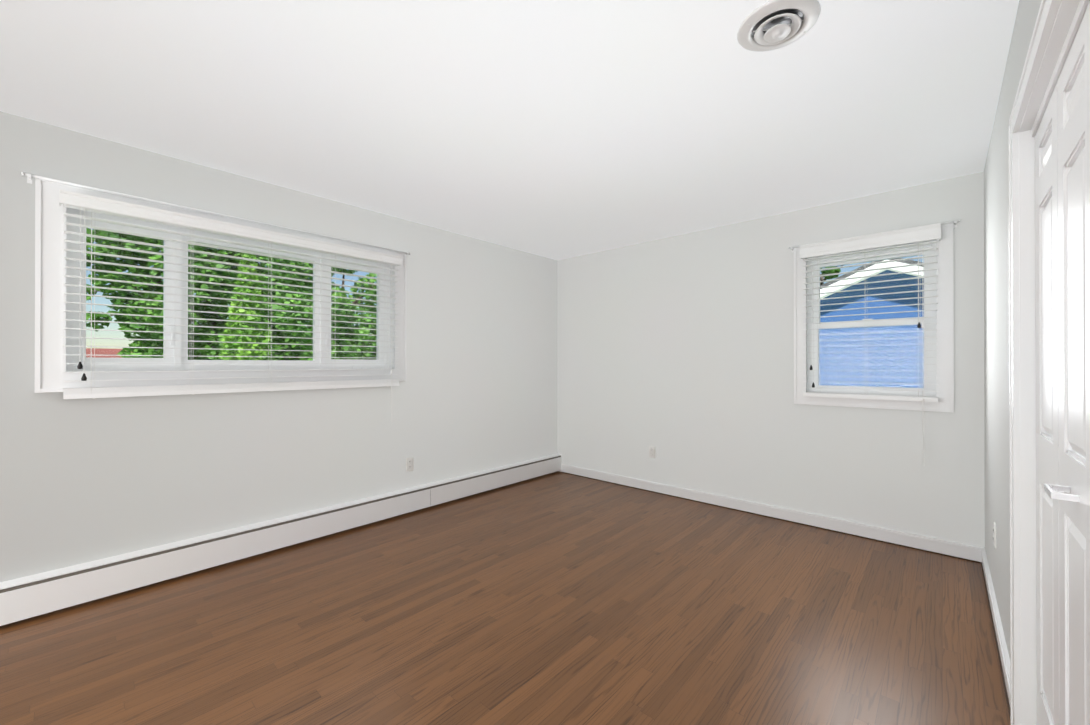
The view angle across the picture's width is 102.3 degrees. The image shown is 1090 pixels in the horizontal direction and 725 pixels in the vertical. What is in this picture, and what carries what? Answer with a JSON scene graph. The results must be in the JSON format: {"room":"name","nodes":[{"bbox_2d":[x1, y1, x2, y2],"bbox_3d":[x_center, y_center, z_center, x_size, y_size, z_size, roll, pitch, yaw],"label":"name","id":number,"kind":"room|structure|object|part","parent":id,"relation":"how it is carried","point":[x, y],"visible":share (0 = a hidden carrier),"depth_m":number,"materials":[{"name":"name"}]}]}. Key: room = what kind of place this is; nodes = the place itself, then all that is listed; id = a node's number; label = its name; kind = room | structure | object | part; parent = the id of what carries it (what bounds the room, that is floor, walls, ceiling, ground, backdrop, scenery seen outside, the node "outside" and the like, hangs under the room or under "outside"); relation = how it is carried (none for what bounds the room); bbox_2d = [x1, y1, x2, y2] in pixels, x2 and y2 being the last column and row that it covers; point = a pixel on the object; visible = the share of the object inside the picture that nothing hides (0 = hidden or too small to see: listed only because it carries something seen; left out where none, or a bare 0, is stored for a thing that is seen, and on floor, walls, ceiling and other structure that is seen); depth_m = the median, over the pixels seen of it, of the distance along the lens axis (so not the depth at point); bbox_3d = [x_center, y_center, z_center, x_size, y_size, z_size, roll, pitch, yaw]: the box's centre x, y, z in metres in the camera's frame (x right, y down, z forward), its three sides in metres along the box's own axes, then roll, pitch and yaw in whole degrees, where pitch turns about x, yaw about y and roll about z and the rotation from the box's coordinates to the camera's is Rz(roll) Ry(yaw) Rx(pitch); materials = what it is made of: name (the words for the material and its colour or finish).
{"room":"empty bedroom","nodes":[
{"label":"empty bedroom","id":0,"kind":"room"},
{"bbox_2d":[0,111,556,581],"bbox_3d":[-1.933,0.030,2.946,0.200,2.440,6.360,0,0,42],"label":"wall","id":1,"kind":"structure","parent":0,"point":[98,479],"depth_m":2.82,"materials":[{"name":"paint"}]},
{"bbox_2d":[21,172,410,254],"bbox_3d":[-1.827,-0.896,2.882,0.047,0.042,2.073,0,0,42],"label":"curtain rod","id":2,"kind":"object","parent":1,"relation":"attached to","point":[29,178],"visible":0.83,"depth_m":2.55,"materials":[{"name":"white metal"}]},
{"bbox_2d":[35,178,405,394],"bbox_3d":[-1.883,-0.373,2.941,0.283,1.076,2.002,0,0,42],"label":"window","id":3,"kind":"structure","parent":1,"relation":"in","point":[60,349],"depth_m":2.60,"materials":[{"name":"white plastic"}]},
{"bbox_3d":[-1.913,-0.380,2.969,0.110,0.880,1.820,0,0,42],"label":"frame","id":4,"kind":"part","parent":3,"relation":"part of","materials":[{"name":"white plastic"}]},
{"bbox_2d":[59,189,402,398],"bbox_3d":[-1.786,-0.331,2.853,0.086,1.030,1.844,0,0,42],"label":"blind valance","id":5,"kind":"object","parent":3,"relation":"attached to","point":[103,204],"visible":0.98,"depth_m":2.60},
{"bbox_2d":[80,207,95,398],"bbox_3d":[-2.337,-0.308,2.249,0.031,0.993,0.077,0,0,-15],"label":"blind cord","id":6,"kind":"object","parent":5,"relation":"hanging from","point":[80,207],"depth_m":2.22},
{"bbox_2d":[77,362,82,368],"bbox_3d":[-2.341,0.014,2.208,0.019,0.038,0.020,0,0,42],"label":"tassel","id":7,"kind":"object","parent":6,"relation":"hanging from","point":[80,366],"depth_m":2.20,"materials":[{"name":"black plastic"}]},
{"bbox_2d":[81,373,86,380],"bbox_3d":[-2.332,0.075,2.219,0.019,0.038,0.020,0,0,42],"label":"tassel","id":8,"kind":"object","parent":6,"relation":"hanging from","point":[84,377],"depth_m":2.21,"materials":[{"name":"black plastic"}]},
{"bbox_2d":[191,276,194,394],"bbox_3d":[-2.064,-0.307,2.569,0.055,0.993,0.019,0,0,42],"label":"blind cord","id":9,"kind":"object","parent":5,"relation":"hanging from","point":[193,304],"depth_m":2.57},
{"bbox_2d":[268,243,272,391],"bbox_3d":[-1.791,-0.306,2.869,0.055,0.993,0.019,0,0,42],"label":"blind cord","id":10,"kind":"object","parent":5,"relation":"hanging from","point":[268,243],"depth_m":2.88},
{"bbox_2d":[387,263,391,386],"bbox_3d":[-1.242,-0.157,3.463,0.071,1.287,0.026,0,0,24],"label":"blind cord","id":11,"kind":"object","parent":5,"relation":"hanging from","point":[391,263],"depth_m":3.45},
{"bbox_3d":[-1.928,-0.380,2.983,0.014,0.738,1.658,0,0,42],"label":"glass","id":12,"kind":"part","parent":3,"relation":"part of","materials":[{"name":"clear glass"}]},
{"bbox_2d":[406,457,413,471],"bbox_3d":[-1.131,0.852,3.673,0.008,0.115,0.070,0,0,42],"label":"outlet","id":13,"kind":"object","parent":1,"relation":"attached to","point":[410,464],"visible":1,"depth_m":3.67,"materials":[{"name":"white plastic"}]},
{"bbox_2d":[0,471,1010,724],"bbox_3d":[-0.342,1.320,1.496,4.500,0.150,6.360,0,0,42],"label":"floor","id":14,"kind":"structure","parent":0,"point":[556,597],"depth_m":2.04,"materials":[{"name":"brown wood"}]},
{"bbox_2d":[0,453,561,625],"bbox_3d":[-1.862,1.147,2.824,0.065,0.205,6.040,0,0,42],"label":"baseboard heater","id":15,"kind":"object","parent":14,"relation":"on","point":[26,597],"visible":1,"depth_m":2.68,"materials":[{"name":"white metal"}]},
{"bbox_2d":[0,0,1018,259],"bbox_3d":[-0.342,-1.270,1.504,4.500,0.150,6.360,0,0,42],"label":"ceiling","id":16,"kind":"structure","parent":0,"point":[558,128],"depth_m":2.00,"materials":[{"name":"paint"}]},
{"bbox_2d":[737,0,820,51],"bbox_3d":[0.820,-1.172,1.549,0.260,0.045,0.260,0,0,42],"label":"ceiling vent","id":17,"kind":"object","parent":16,"relation":"in","point":[770,25],"visible":1,"depth_m":1.53,"materials":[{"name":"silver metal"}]},
{"bbox_2d":[557,172,984,547],"bbox_3d":[1.803,0.032,3.713,4.300,2.440,0.200,0,0,42],"label":"wall","id":18,"kind":"structure","parent":0,"point":[677,351],"depth_m":3.64,"materials":[{"name":"paint"}]},
{"bbox_2d":[649,446,655,457],"bbox_3d":[1.041,0.869,4.262,0.070,0.115,0.008,0,0,42],"label":"outlet","id":19,"kind":"object","parent":18,"relation":"attached to","point":[652,453],"visible":1,"depth_m":4.26,"materials":[{"name":"white plastic"}]},
{"bbox_2d":[561,464,981,562],"bbox_3d":[1.457,1.205,3.876,3.435,0.095,0.020,0,0,42],"label":"baseboard","id":20,"kind":"structure","parent":18,"relation":"attached to","point":[964,551],"depth_m":3.40,"materials":[{"name":"white wood"}]},
{"bbox_2d":[794,223,953,412],"bbox_3d":[2.334,-0.285,3.175,0.912,1.212,0.284,0,0,42],"label":"window","id":21,"kind":"structure","parent":18,"relation":"in","point":[938,357],"depth_m":3.06,"materials":[{"name":"white plastic"}]},
{"bbox_2d":[799,223,940,401],"bbox_3d":[2.246,-0.315,3.079,0.794,1.140,0.086,0,0,42],"label":"blind valance","id":22,"kind":"object","parent":21,"relation":"attached to","point":[902,236],"visible":0.96,"depth_m":3.02,"materials":[{"name":"white plastic"}]},
{"bbox_2d":[813,256,820,397],"bbox_3d":[2.030,-0.290,3.277,0.077,1.103,0.031,0,0,-15],"label":"blind cord","id":23,"kind":"object","parent":22,"relation":"hanging from","point":[817,256],"depth_m":3.26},
{"bbox_2d":[810,322,920,387],"bbox_3d":[2.218,-0.038,3.074,0.635,0.448,0.019,0,0,42],"label":"tassels","id":24,"kind":"object","parent":23,"relation":"hanging from","point":[918,326],"visible":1,"depth_m":3.26,"materials":[{"name":"black plastic"}]},
{"bbox_2d":[864,249,868,399],"bbox_3d":[2.263,-0.290,3.084,0.019,1.103,0.055,0,0,42],"label":"blind cord","id":25,"kind":"object","parent":22,"relation":"hanging from","point":[865,249],"depth_m":3.08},
{"bbox_2d":[918,241,923,412],"bbox_3d":[2.467,-0.084,2.888,0.026,1.517,0.071,0,0,24],"label":"blind cord","id":26,"kind":"object","parent":22,"relation":"hanging from","point":[918,313],"depth_m":2.86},
{"bbox_3d":[2.370,-0.284,3.215,0.628,0.928,0.044,0,0,42],"label":"glass","id":27,"kind":"part","parent":21,"relation":"part of","materials":[{"name":"clear glass"}]},
{"bbox_3d":[2.371,-0.284,3.216,0.770,1.070,0.092,0,0,42],"label":"frame","id":28,"kind":"part","parent":21,"relation":"part of","materials":[{"name":"white plastic"}]},
{"bbox_2d":[788,219,959,251],"bbox_3d":[2.279,-0.889,3.117,0.978,0.042,0.047,0,0,42],"label":"curtain rod","id":29,"kind":"object","parent":18,"relation":"attached to","point":[953,222],"visible":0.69,"depth_m":2.82,"materials":[{"name":"white metal"}]},
{"bbox_2d":[984,0,1041,657],"bbox_3d":[0.745,0.022,0.459,0.110,2.440,6.040,0,0,42],"label":"wall","id":30,"kind":"structure","parent":0,"point":[996,350],"depth_m":1.97,"materials":[{"name":"paint"}]},
{"bbox_2d":[977,547,1009,717],"bbox_3d":[2.165,1.200,2.114,0.019,0.095,1.596,0,0,42],"label":"baseboard","id":31,"kind":"structure","parent":30,"relation":"attached to","point":[1003,656],"depth_m":1.97,"materials":[{"name":"white wood"}]},
{"bbox_2d":[993,522,995,547],"bbox_3d":[2.208,0.847,2.154,0.008,0.115,0.070,0,0,42],"label":"outlet","id":32,"kind":"object","parent":30,"relation":"attached to","point":[994,533],"visible":1,"depth_m":2.14,"materials":[{"name":"white plastic"}]},
{"bbox_2d":[1008,0,1089,724],"bbox_3d":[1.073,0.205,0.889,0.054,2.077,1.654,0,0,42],"label":"door frame","id":33,"kind":"structure","parent":30,"relation":"in","point":[1046,18],"depth_m":1.47,"materials":[{"name":"white wood"}]},
{"bbox_3d":[1.205,0.304,1.025,0.042,0.014,0.100,0,0,42],"label":"handle","id":34,"kind":"part","parent":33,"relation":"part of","materials":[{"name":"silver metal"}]},
{"bbox_2d":[1035,2,1089,724],"bbox_3d":[1.105,0.246,0.860,0.033,1.970,1.512,0,0,42],"label":"closet door","id":35,"kind":"structure","parent":30,"relation":"in","point":[1062,224],"depth_m":1.09,"materials":[{"name":"white wood"}]},
{"label":"outside","id":36,"kind":"structure","parent":0,"visible":0},
{"bbox_3d":[-2.438,2.348,2.235,160.000,0.200,160.000,0,0,42],"label":"ground","id":37,"kind":"structure","parent":36,"visible":0},
{"bbox_2d":[86,348,131,357],"bbox_3d":[-25.917,1.043,26.958,8.700,3.760,10.720,0,0,42],"label":"house","id":38,"kind":"structure","parent":37,"relation":"on","point":[101,351],"depth_m":25.77,"materials":[{"name":"red"}]},
{"bbox_2d":[86,228,842,360],"bbox_3d":[-1.467,-1.726,21.545,25.652,8.893,30.205,0,0,42],"label":"trees","id":39,"kind":"object","parent":37,"relation":"on","point":[292,355],"depth_m":11.90,"materials":[{"name":"green plant"}]},
{"bbox_2d":[819,258,923,387],"bbox_3d":[12.033,-0.136,14.753,9.960,4.844,11.580,0,0,42],"label":"house","id":40,"kind":"structure","parent":37,"relation":"on","point":[836,364],"depth_m":10.85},
{"bbox_3d":[8.241,-0.094,10.578,9.960,4.734,0.300,0,0,42],"label":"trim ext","id":41,"kind":"part","parent":40,"relation":"part of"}
]}

